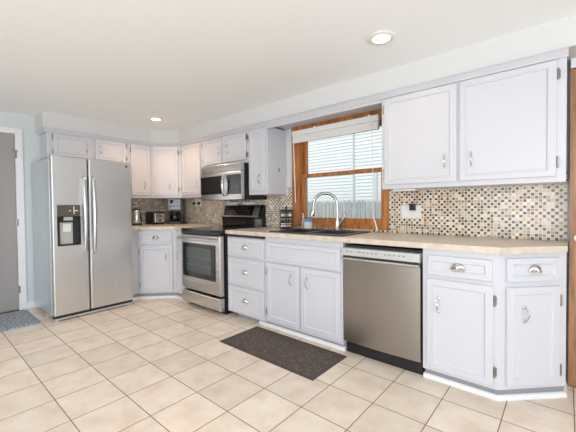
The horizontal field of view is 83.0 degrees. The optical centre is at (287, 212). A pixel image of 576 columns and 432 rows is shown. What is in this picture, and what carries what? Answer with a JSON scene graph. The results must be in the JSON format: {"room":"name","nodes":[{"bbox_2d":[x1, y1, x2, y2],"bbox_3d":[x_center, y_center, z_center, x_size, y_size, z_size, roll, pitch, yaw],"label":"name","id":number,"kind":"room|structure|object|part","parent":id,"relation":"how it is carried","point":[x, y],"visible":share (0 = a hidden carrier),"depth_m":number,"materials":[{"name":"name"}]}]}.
{"room":"kitchen","nodes":[
{"label":"kitchen","id":0,"kind":"room"},
{"bbox_2d":[0,111,43,301],"bbox_3d":[-3.679,0.017,3.210,0.150,2.274,5.950,0,2,41],"label":"wall","id":1,"kind":"structure","parent":0,"point":[31,140],"depth_m":3.83,"materials":[{"name":"white paint"}]},
{"bbox_2d":[0,126,26,313],"bbox_3d":[-3.398,0.097,3.400,0.033,2.100,1.030,0,2,41],"label":"door","id":2,"kind":"structure","parent":1,"relation":"in","point":[12,230],"depth_m":3.71,"materials":[{"name":"grey paint"}]},
{"bbox_2d":[27,301,38,308],"bbox_3d":[-2.745,1.083,4.186,0.014,0.085,1.000,0,2,41],"label":"baseboard","id":3,"kind":"structure","parent":1,"relation":"attached to","point":[31,304],"depth_m":3.85,"materials":[{"name":"white paint"}]},
{"bbox_2d":[40,132,127,161],"bbox_3d":[-2.545,-0.785,4.129,0.364,0.287,0.901,0,2,41],"label":"upper cabinet","id":4,"kind":"object","parent":1,"relation":"attached to","point":[64,145],"visible":0.94,"depth_m":3.96,"materials":[{"name":"grey paint"}]},
{"bbox_3d":[-2.570,-0.788,3.888,0.022,0.253,0.393,0,2,41],"label":"door","id":5,"kind":"part","parent":4,"relation":"part of","materials":[{"name":"grey paint"}]},
{"bbox_3d":[-2.290,-0.797,4.215,0.022,0.253,0.373,0,2,41],"label":"door","id":6,"kind":"part","parent":4,"relation":"part of","materials":[{"name":"grey paint"}]},
{"bbox_2d":[34,45,568,145],"bbox_3d":[-0.676,-0.945,2.896,4.812,0.048,1.556,0,2,41],"label":"trim","id":7,"kind":"structure","parent":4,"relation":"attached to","point":[561,52],"depth_m":2.71,"materials":[{"name":"grey paint"}]},
{"bbox_2d":[128,143,150,198],"bbox_3d":[-2.147,-0.572,4.597,0.364,0.739,0.313,0,2,41],"label":"upper cabinet","id":8,"kind":"object","parent":1,"relation":"attached to","point":[139,156],"visible":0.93,"depth_m":4.51,"materials":[{"name":"grey paint"}]},
{"bbox_2d":[131,198,169,223],"bbox_3d":[-2.133,-0.061,4.896,0.008,0.469,1.074,0,2,41],"label":"backsplash","id":9,"kind":"structure","parent":1,"relation":"attached to","point":[145,205],"depth_m":4.93,"materials":[{"name":"brown tile"}]},
{"bbox_2d":[0,0,575,129],"bbox_3d":[-0.916,-1.148,0.815,7.450,0.100,5.950,0,2,41],"label":"ceiling","id":10,"kind":"structure","parent":0,"point":[183,63],"depth_m":2.22,"materials":[{"name":"white paint"}]},
{"bbox_2d":[148,117,163,120],"bbox_3d":[-1.628,-1.150,4.016,0.180,0.011,0.180,0,2,41],"label":"recessed light","id":11,"kind":"object","parent":10,"relation":"in","point":[149,118],"visible":1,"depth_m":4.01,"materials":[{"name":"white plastic"}]},
{"bbox_2d":[367,30,394,44],"bbox_3d":[0.605,-1.133,2.119,0.180,0.011,0.180,0,2,41],"label":"recessed light","id":12,"kind":"object","parent":10,"relation":"in","point":[382,37],"visible":1,"depth_m":2.10,"materials":[{"name":"white plastic"}]},
{"bbox_2d":[0,298,575,431],"bbox_3d":[-0.894,1.225,0.863,7.450,0.100,5.950,0,2,41],"label":"floor","id":13,"kind":"structure","parent":0,"point":[160,364],"depth_m":2.11,"materials":[{"name":"beige tile"}]},
{"bbox_2d":[0,309,42,332],"bbox_3d":[-3.107,1.139,3.183,0.700,0.019,1.008,0,2,41],"label":"rug","id":14,"kind":"object","parent":13,"relation":"on","point":[11,321],"visible":1,"depth_m":3.39,"materials":[{"name":"grey fabric"}]},
{"bbox_2d":[31,154,132,321],"bbox_3d":[-2.423,0.258,3.878,0.851,1.740,0.815,0,2,41],"label":"refrigerator","id":15,"kind":"object","parent":13,"relation":"on","point":[82,210],"visible":1,"depth_m":3.59,"materials":[{"name":"grey metal"}]},
{"bbox_3d":[-2.341,0.066,3.467,0.039,0.040,0.079,0,2,41],"label":"spout","id":16,"kind":"part","parent":15,"relation":"part of","materials":[{"name":"grey plastic"}]},
{"bbox_3d":[-2.338,-0.019,3.466,0.051,0.120,0.214,0,2,41],"label":"control panel","id":17,"kind":"part","parent":15,"relation":"part of","materials":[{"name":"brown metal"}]},
{"bbox_3d":[-2.328,0.243,3.483,0.054,1.660,0.335,0,2,41],"label":"door","id":18,"kind":"part","parent":15,"relation":"part of","materials":[{"name":"silver metal"}]},
{"bbox_3d":[-2.205,0.031,3.539,0.080,0.857,0.041,0,2,41],"label":"handle","id":19,"kind":"part","parent":15,"relation":"part of","materials":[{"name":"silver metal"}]},
{"bbox_3d":[-2.144,0.029,3.609,0.080,0.857,0.041,0,2,41],"label":"handle","id":20,"kind":"part","parent":15,"relation":"part of","materials":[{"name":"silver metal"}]},
{"bbox_3d":[-2.061,0.234,3.796,0.054,1.660,0.465,0,2,41],"label":"door","id":21,"kind":"part","parent":15,"relation":"part of","materials":[{"name":"silver metal"}]},
{"bbox_2d":[132,230,186,297],"bbox_3d":[-1.658,0.663,4.508,1.232,0.890,1.070,0,2,41],"label":"base cabinet","id":22,"kind":"object","parent":13,"relation":"on","point":[156,254],"visible":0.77,"depth_m":4.19,"materials":[{"name":"grey paint"}]},
{"bbox_3d":[-1.708,0.323,4.192,0.420,0.153,0.022,-1,1,-4],"label":"drawer","id":23,"kind":"part","parent":22,"relation":"part of","materials":[{"name":"grey paint"}]},
{"bbox_3d":[-1.695,0.721,4.201,0.410,0.592,0.022,-1,1,-4],"label":"door","id":24,"kind":"part","parent":22,"relation":"part of","materials":[{"name":"grey paint"}]},
{"bbox_2d":[132,223,224,229],"bbox_3d":[-1.666,0.197,4.492,1.229,0.038,1.076,0,2,41],"label":"countertop","id":25,"kind":"structure","parent":22,"relation":"on","point":[165,226],"depth_m":4.27,"materials":[{"name":"beige laminate"}]},
{"bbox_2d":[132,208,142,224],"bbox_3d":[-2.154,0.056,4.629,0.162,0.248,0.167,0,1,24],"label":"electric kettle","id":26,"kind":"object","parent":25,"relation":"on","point":[136,213],"visible":0.92,"depth_m":4.57,"materials":[{"name":"silver metal"}]},
{"bbox_2d":[146,211,164,224],"bbox_3d":[-1.962,0.078,4.836,0.289,0.190,0.190,0,2,41],"label":"toaster","id":27,"kind":"object","parent":25,"relation":"on","point":[152,217],"visible":0.95,"depth_m":4.75,"materials":[{"name":"silver plastic"}]},
{"bbox_3d":[-1.871,0.077,4.759,0.006,0.135,0.150,0,2,41],"label":"panel","id":28,"kind":"part","parent":27,"relation":"part of","materials":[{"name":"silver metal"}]},
{"bbox_2d":[167,198,184,223],"bbox_3d":[-1.719,-0.031,4.991,0.210,0.398,0.235,-1,1,-4],"label":"coffee maker","id":29,"kind":"object","parent":25,"relation":"on","point":[175,206],"visible":0.91,"depth_m":4.89,"materials":[{"name":"black plastic"}]},
{"bbox_3d":[-1.347,0.321,4.117,0.222,0.153,0.022,0,2,41],"label":"drawer","id":30,"kind":"part","parent":22,"relation":"part of","materials":[{"name":"grey paint"}]},
{"bbox_3d":[-1.343,0.719,4.125,0.222,0.592,0.022,0,2,41],"label":"door","id":31,"kind":"part","parent":22,"relation":"part of","materials":[{"name":"grey paint"}]},
{"bbox_2d":[133,295,187,301],"bbox_3d":[-1.612,1.100,4.181,0.782,0.029,0.183,0,1,5],"label":"baseboard","id":32,"kind":"structure","parent":13,"relation":"on","point":[173,296],"depth_m":4.22,"materials":[{"name":"white paint"}]},
{"bbox_2d":[180,205,265,313],"bbox_3d":[-0.803,0.511,3.966,0.756,1.199,0.762,0,2,41],"label":"range","id":33,"kind":"object","parent":13,"relation":"on","point":[204,249],"visible":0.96,"depth_m":3.72,"materials":[{"name":"silver metal"}]},
{"bbox_3d":[-1.034,0.304,3.693,0.679,0.030,0.056,0,2,41],"label":"handle","id":34,"kind":"part","parent":33,"relation":"part of","materials":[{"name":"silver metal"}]},
{"bbox_3d":[-0.994,0.580,3.742,0.744,0.650,0.058,0,2,41],"label":"oven door","id":35,"kind":"part","parent":33,"relation":"part of","materials":[{"name":"silver metal"}]},
{"bbox_3d":[-0.992,0.231,3.742,0.748,0.036,0.068,0,2,41],"label":"trim","id":36,"kind":"part","parent":33,"relation":"part of","materials":[{"name":"black plastic"}]},
{"bbox_3d":[-0.990,0.998,3.750,0.748,0.142,0.058,0,2,41],"label":"drawer","id":37,"kind":"part","parent":33,"relation":"part of","materials":[{"name":"silver metal"}]},
{"bbox_2d":[181,226,256,232],"bbox_3d":[-0.810,0.196,3.954,0.756,0.020,0.629,0,2,41],"label":"cooktop","id":38,"kind":"object","parent":33,"relation":"in","point":[209,229],"depth_m":3.84,"materials":[{"name":"black glass"}]},
{"bbox_2d":[226,202,238,204],"bbox_3d":[-0.749,-0.116,4.374,0.270,0.042,0.052,0,2,41],"label":"oval dish","id":39,"kind":"object","parent":33,"relation":"on","point":[227,203],"visible":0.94,"depth_m":4.34,"materials":[{"name":"white ceramic"}]},
{"bbox_2d":[241,202,254,204],"bbox_3d":[-0.507,-0.114,4.167,0.265,0.042,0.052,0,2,41],"label":"oval dish","id":40,"kind":"object","parent":33,"relation":"on","point":[243,203],"visible":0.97,"depth_m":4.14,"materials":[{"name":"white ceramic"}]},
{"bbox_2d":[227,234,269,322],"bbox_3d":[-0.253,0.668,3.571,0.578,0.890,0.645,0,2,41],"label":"base cabinet","id":41,"kind":"object","parent":13,"relation":"on","point":[246,253],"visible":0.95,"depth_m":3.32,"materials":[{"name":"grey paint"}]},
{"bbox_3d":[-0.438,0.619,3.348,0.546,0.278,0.022,0,2,41],"label":"drawer","id":42,"kind":"part","parent":41,"relation":"part of","materials":[{"name":"grey paint"}]},
{"bbox_3d":[-0.441,0.362,3.343,0.546,0.187,0.022,0,2,41],"label":"drawer","id":43,"kind":"part","parent":41,"relation":"part of","materials":[{"name":"grey paint"}]},
{"bbox_3d":[-0.435,0.914,3.354,0.546,0.268,0.022,0,2,41],"label":"drawer","id":44,"kind":"part","parent":41,"relation":"part of","materials":[{"name":"grey paint"}]},
{"bbox_2d":[219,326,346,380],"bbox_3d":[-0.069,1.130,2.702,1.010,0.011,0.456,0,2,41],"label":"kitchen mat","id":45,"kind":"object","parent":13,"relation":"on","point":[309,361],"visible":1,"depth_m":2.63,"materials":[{"name":"brown fabric"}]},
{"bbox_2d":[259,320,345,350],"bbox_3d":[0.090,1.109,2.968,0.988,0.029,0.018,0,2,41],"label":"baseboard","id":46,"kind":"structure","parent":13,"relation":"on","point":[289,331],"depth_m":2.91,"materials":[{"name":"white paint"}]},
{"bbox_2d":[266,237,350,349],"bbox_3d":[0.292,0.673,3.099,0.860,0.890,0.655,0,2,41],"label":"base cabinet","id":47,"kind":"object","parent":13,"relation":"on","point":[305,278],"visible":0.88,"depth_m":2.83,"materials":[{"name":"grey paint"}]},
{"bbox_3d":[-0.048,0.761,3.018,0.401,0.555,0.022,0,2,41],"label":"door","id":48,"kind":"part","parent":47,"relation":"part of","materials":[{"name":"grey paint"}]},
{"bbox_3d":[0.106,0.378,2.876,0.827,0.183,0.022,0,2,41],"label":"false drawer","id":49,"kind":"part","parent":47,"relation":"part of","materials":[{"name":"grey paint"}]},
{"bbox_3d":[0.269,0.763,2.747,0.400,0.555,0.022,0,2,41],"label":"door","id":50,"kind":"part","parent":47,"relation":"part of","materials":[{"name":"grey paint"}]},
{"bbox_2d":[341,243,424,374],"bbox_3d":[0.854,0.689,2.617,0.604,0.868,0.630,0,2,41],"label":"dishwasher","id":51,"kind":"object","parent":13,"relation":"on","point":[383,285],"visible":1,"depth_m":2.37,"materials":[{"name":"grey metal"}]},
{"bbox_3d":[0.670,0.357,2.399,0.598,0.029,0.074,0,2,41],"label":"pocket handle","id":52,"kind":"part","parent":51,"relation":"part of","materials":[{"name":"silver metal"}]},
{"bbox_3d":[0.674,0.308,2.404,0.598,0.062,0.059,0,2,41],"label":"control panel","id":53,"kind":"part","parent":51,"relation":"part of","materials":[{"name":"silver metal"}]},
{"bbox_3d":[0.719,1.077,2.464,0.596,0.098,0.035,0,2,41],"label":"kick plate","id":54,"kind":"part","parent":51,"relation":"part of","materials":[{"name":"black plastic"}]},
{"bbox_2d":[423,248,566,394],"bbox_3d":[1.372,0.682,2.175,0.738,0.890,0.655,0,2,41],"label":"base cabinet","id":55,"kind":"object","parent":13,"relation":"on","point":[493,323],"visible":0.98,"depth_m":1.95,"materials":[{"name":"grey paint"}]},
{"bbox_2d":[225,227,567,253],"bbox_3d":[0.596,0.209,2.847,2.807,0.038,0.637,0,2,41],"label":"countertop","id":56,"kind":"structure","parent":55,"relation":"on","point":[439,242],"depth_m":2.29,"materials":[{"name":"beige laminate"}]},
{"bbox_2d":[279,207,292,228],"bbox_3d":[-0.020,0.056,3.603,0.160,0.241,0.160,0,2,41],"label":"spice rack","id":57,"kind":"object","parent":56,"relation":"on","point":[280,213],"visible":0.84,"depth_m":3.54,"materials":[{"name":"black metal"}]},
{"bbox_2d":[301,213,303,227],"bbox_3d":[0.169,0.093,3.587,0.045,0.172,0.045,-1,1,-4],"label":"soap bottle","id":58,"kind":"object","parent":56,"relation":"on","point":[302,220],"visible":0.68,"depth_m":3.57,"materials":[{"name":"white"}]},
{"bbox_2d":[304,219,311,228],"bbox_3d":[0.219,0.123,3.529,0.077,0.112,0.045,0,2,41],"label":"carton","id":59,"kind":"object","parent":56,"relation":"on","point":[307,222],"visible":0.75,"depth_m":3.51,"materials":[{"name":"white plastic"}]},
{"bbox_2d":[269,228,370,235],"bbox_3d":[0.294,0.278,3.113,0.824,0.200,0.507,0,2,41],"label":"sink","id":60,"kind":"object","parent":56,"relation":"in","point":[329,232],"visible":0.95,"depth_m":3.12,"materials":[{"name":"grey stone"}]},
{"bbox_3d":[0.132,0.281,3.216,0.340,0.193,0.350,0,2,41],"label":"bowl","id":61,"kind":"part","parent":60,"relation":"part of","materials":[{"name":"grey stone"}]},
{"bbox_3d":[0.421,0.283,2.969,0.340,0.193,0.350,0,2,41],"label":"bowl","id":62,"kind":"part","parent":60,"relation":"part of","materials":[{"name":"grey stone"}]},
{"bbox_2d":[310,192,344,229],"bbox_3d":[0.392,-0.017,3.234,0.348,0.380,0.075,0,1,5],"label":"kitchen faucet","id":63,"kind":"object","parent":56,"relation":"on","point":[312,213],"visible":0.98,"depth_m":3.22,"materials":[{"name":"silver metal"}]},
{"bbox_3d":[0.371,-0.071,3.233,0.265,0.270,0.029,-1,1,0],"label":"gooseneck spout","id":64,"kind":"part","parent":63,"relation":"part of","materials":[{"name":"silver metal"}]},
{"bbox_3d":[1.057,0.340,2.036,0.092,0.046,0.029,0,2,41],"label":"cup pull","id":65,"kind":"part","parent":55,"relation":"part of","materials":[{"name":"silver metal"}]},
{"bbox_3d":[1.071,0.346,2.050,0.370,0.128,0.022,0,2,41],"label":"drawer","id":66,"kind":"part","parent":55,"relation":"part of","materials":[{"name":"grey paint"}]},
{"bbox_3d":[1.075,0.735,2.057,0.382,0.595,0.022,0,2,41],"label":"door","id":67,"kind":"part","parent":55,"relation":"part of","materials":[{"name":"grey paint"}]},
{"bbox_3d":[1.397,0.602,1.905,0.016,0.106,0.036,-1,1,-5],"label":"handle","id":68,"kind":"part","parent":55,"relation":"part of","materials":[{"name":"silver metal"}]},
{"bbox_3d":[1.459,0.736,1.939,0.338,0.590,0.022,-1,1,-5],"label":"door","id":69,"kind":"part","parent":55,"relation":"part of","materials":[{"name":"grey paint"}]},
{"bbox_3d":[1.456,0.339,1.931,0.338,0.140,0.022,-1,1,-5],"label":"drawer","id":70,"kind":"part","parent":55,"relation":"part of","materials":[{"name":"grey paint"}]},
{"bbox_3d":[1.463,0.332,1.912,0.092,0.046,0.029,-1,1,-5],"label":"cup pull","id":71,"kind":"part","parent":55,"relation":"part of","materials":[{"name":"silver metal"}]},
{"bbox_2d":[35,15,575,145],"bbox_3d":[0.373,-1.052,2.208,7.300,0.174,1.862,0,2,41],"label":"soffit","id":72,"kind":"structure","parent":0,"point":[559,33],"depth_m":2.69,"materials":[{"name":"white paint"}]},
{"bbox_2d":[198,65,569,378],"bbox_3d":[1.036,-0.024,2.994,7.300,2.274,0.150,0,2,41],"label":"wall","id":73,"kind":"structure","parent":0,"point":[288,131],"depth_m":2.19,"materials":[{"name":"white paint"}]},
{"bbox_2d":[143,146,189,198],"bbox_3d":[-1.759,-0.581,4.870,0.604,0.739,0.604,0,2,41],"label":"upper cabinet","id":74,"kind":"object","parent":73,"relation":"attached to","point":[165,160],"visible":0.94,"depth_m":4.64,"materials":[{"name":"grey paint"}]},
{"bbox_3d":[-1.739,-0.592,4.639,0.338,0.691,0.022,-1,1,-4],"label":"door","id":75,"kind":"part","parent":74,"relation":"part of","materials":[{"name":"grey paint"}]},
{"bbox_2d":[181,141,202,197],"bbox_3d":[-1.253,-0.580,4.593,0.521,0.739,0.364,0,2,41],"label":"upper cabinet","id":76,"kind":"object","parent":73,"relation":"attached to","point":[191,154],"visible":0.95,"depth_m":4.47,"materials":[{"name":"grey paint"}]},
{"bbox_2d":[202,131,248,166],"bbox_3d":[-0.714,-0.765,4.127,0.898,0.362,0.364,0,2,41],"label":"upper cabinet","id":77,"kind":"object","parent":73,"relation":"attached to","point":[233,148],"visible":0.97,"depth_m":3.97,"materials":[{"name":"grey paint"}]},
{"bbox_3d":[-0.971,-0.774,4.165,0.397,0.321,0.022,0,2,41],"label":"door","id":78,"kind":"part","parent":77,"relation":"part of","materials":[{"name":"grey paint"}]},
{"bbox_2d":[201,162,266,200],"bbox_3d":[-0.711,-0.363,4.050,0.778,0.424,0.481,0,2,41],"label":"microwave","id":79,"kind":"object","parent":77,"relation":"attached to","point":[226,182],"visible":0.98,"depth_m":3.83,"materials":[{"name":"silver metal"}]},
{"bbox_3d":[-0.806,-0.314,3.940,0.776,0.326,0.047,0,2,41],"label":"door","id":80,"kind":"part","parent":79,"relation":"part of","materials":[{"name":"silver metal"}]},
{"bbox_3d":[-0.760,-0.322,3.826,0.039,0.264,0.078,0,1,21],"label":"handle","id":81,"kind":"part","parent":79,"relation":"part of","materials":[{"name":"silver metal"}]},
{"bbox_3d":[-0.643,-0.772,3.884,0.430,0.321,0.022,0,2,41],"label":"door","id":82,"kind":"part","parent":77,"relation":"part of","materials":[{"name":"grey paint"}]},
{"bbox_2d":[248,126,286,194],"bbox_3d":[-0.253,-0.573,3.738,0.305,0.739,0.364,0,2,41],"label":"upper cabinet","id":83,"kind":"object","parent":73,"relation":"attached to","point":[267,146],"visible":1,"depth_m":3.63,"materials":[{"name":"grey paint"}]},
{"bbox_3d":[-0.344,-0.585,3.634,0.254,0.691,0.022,0,2,41],"label":"door","id":84,"kind":"part","parent":83,"relation":"part of","materials":[{"name":"grey paint"}]},
{"bbox_2d":[291,109,388,229],"bbox_3d":[0.527,-0.401,3.391,1.145,1.118,0.152,0,2,41],"label":"window","id":85,"kind":"structure","parent":73,"relation":"in","point":[300,156],"depth_m":3.48,"materials":[{"name":"orange wood"}]},
{"bbox_2d":[292,114,379,230],"bbox_3d":[0.446,-0.370,3.308,1.026,1.072,0.072,0,2,41],"label":"window blind","id":86,"kind":"object","parent":85,"relation":"attached to","point":[369,123],"visible":1,"depth_m":3.24,"materials":[{"name":"white plastic"}]},
{"bbox_3d":[0.446,-0.775,3.311,1.010,0.018,0.042,0,2,41],"label":"rail","id":87,"kind":"part","parent":86,"relation":"part of","materials":[{"name":"white plastic"}]},
{"bbox_3d":[0.792,-0.336,2.981,0.016,1.012,0.074,-2,2,-42],"label":"pull cord","id":88,"kind":"part","parent":86,"relation":"part of","materials":[{"name":"white plastic"}]},
{"bbox_3d":[0.531,-0.157,3.362,0.970,0.535,0.035,0,2,41],"label":"sash","id":89,"kind":"part","parent":85,"relation":"part of","materials":[{"name":"orange wood"}]},
{"bbox_3d":[0.553,-0.632,3.383,0.970,0.484,0.035,0,2,41],"label":"sash","id":90,"kind":"part","parent":85,"relation":"part of","materials":[{"name":"orange wood"}]},
{"bbox_2d":[184,171,567,240],"bbox_3d":[0.042,-0.058,3.739,4.804,0.469,0.008,0,2,41],"label":"backsplash","id":91,"kind":"structure","parent":73,"relation":"attached to","point":[537,212],"depth_m":2.55,"materials":[{"name":"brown tile"}]},
{"bbox_2d":[192,199,200,210],"bbox_3d":[-1.373,-0.115,4.915,0.183,0.176,0.040,0,2,41],"label":"wall outlet","id":92,"kind":"object","parent":91,"relation":"attached to","point":[197,202],"visible":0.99,"depth_m":4.93,"materials":[{"name":"white plastic"}]},
{"bbox_3d":[-1.362,-0.149,4.927,0.170,0.110,0.006,0,2,41],"label":"plate","id":93,"kind":"part","parent":92,"relation":"part of","materials":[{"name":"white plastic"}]},
{"bbox_2d":[401,202,420,217],"bbox_3d":[1.062,-0.022,2.835,0.170,0.142,0.040,0,2,41],"label":"switch plate","id":94,"kind":"object","parent":91,"relation":"attached to","point":[411,210],"visible":1,"depth_m":2.83,"materials":[{"name":"white plastic"}]},
{"bbox_2d":[382,57,566,189],"bbox_3d":[1.299,-0.560,2.411,1.160,0.739,0.364,0,2,41],"label":"upper cabinet","id":95,"kind":"object","parent":73,"relation":"attached to","point":[506,128],"visible":0.98,"depth_m":2.21,"materials":[{"name":"grey paint"}]},
{"bbox_2d":[268,99,382,128],"bbox_3d":[0.368,-0.942,3.219,1.306,0.057,0.287,0,2,41],"label":"trim","id":96,"kind":"structure","parent":95,"relation":"attached to","point":[375,105],"depth_m":3.15,"materials":[{"name":"grey paint"}]},
{"bbox_2d":[393,189,416,190],"bbox_3d":[0.957,-0.184,2.669,0.180,0.016,0.060,0,2,41],"label":"light","id":97,"kind":"object","parent":95,"relation":"attached to","point":[393,189],"visible":0.94,"depth_m":2.64,"materials":[{"name":"white plastic"}]},
{"bbox_3d":[0.994,-0.572,2.490,0.540,0.695,0.022,0,2,41],"label":"door","id":98,"kind":"part","parent":95,"relation":"part of","materials":[{"name":"grey paint"}]},
{"bbox_3d":[1.415,-0.568,2.130,0.530,0.695,0.022,0,2,41],"label":"door","id":99,"kind":"part","parent":95,"relation":"part of","materials":[{"name":"grey paint"}]},
{"bbox_2d":[423,372,566,400],"bbox_3d":[1.393,1.114,2.086,0.945,0.029,0.278,0,1,3],"label":"baseboard","id":100,"kind":"structure","parent":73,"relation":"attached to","point":[558,394],"depth_m":1.99,"materials":[{"name":"white paint"}]},
{"bbox_2d":[568,58,575,385],"bbox_3d":[2.177,0.063,1.810,0.930,2.103,0.170,0,2,41],"label":"door","id":101,"kind":"structure","parent":73,"relation":"in","point":[572,196],"depth_m":2.08,"materials":[{"name":"brown wood"}]},
{"label":"outside","id":102,"kind":"structure","parent":0,"visible":0},
{"bbox_3d":[1.216,1.317,8.834,16.000,0.050,8.800,0,2,41],"label":"ground","id":103,"kind":"structure","parent":102,"visible":0},
{"bbox_2d":[308,201,380,218],"bbox_3d":[0.994,0.512,7.566,5.300,1.556,0.060,0,2,41],"label":"picket fence","id":104,"kind":"object","parent":103,"relation":"on","point":[358,209],"visible":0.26,"depth_m":7.21,"materials":[{"name":"white wood"}]},
{"bbox_2d":[308,126,381,213],"bbox_3d":[0.420,-0.818,9.699,11.000,4.200,0.765,0,2,41],"label":"house","id":105,"kind":"structure","parent":103,"relation":"on","point":[352,151],"depth_m":8.66,"materials":[{"name":"white plastic"}]}
]}

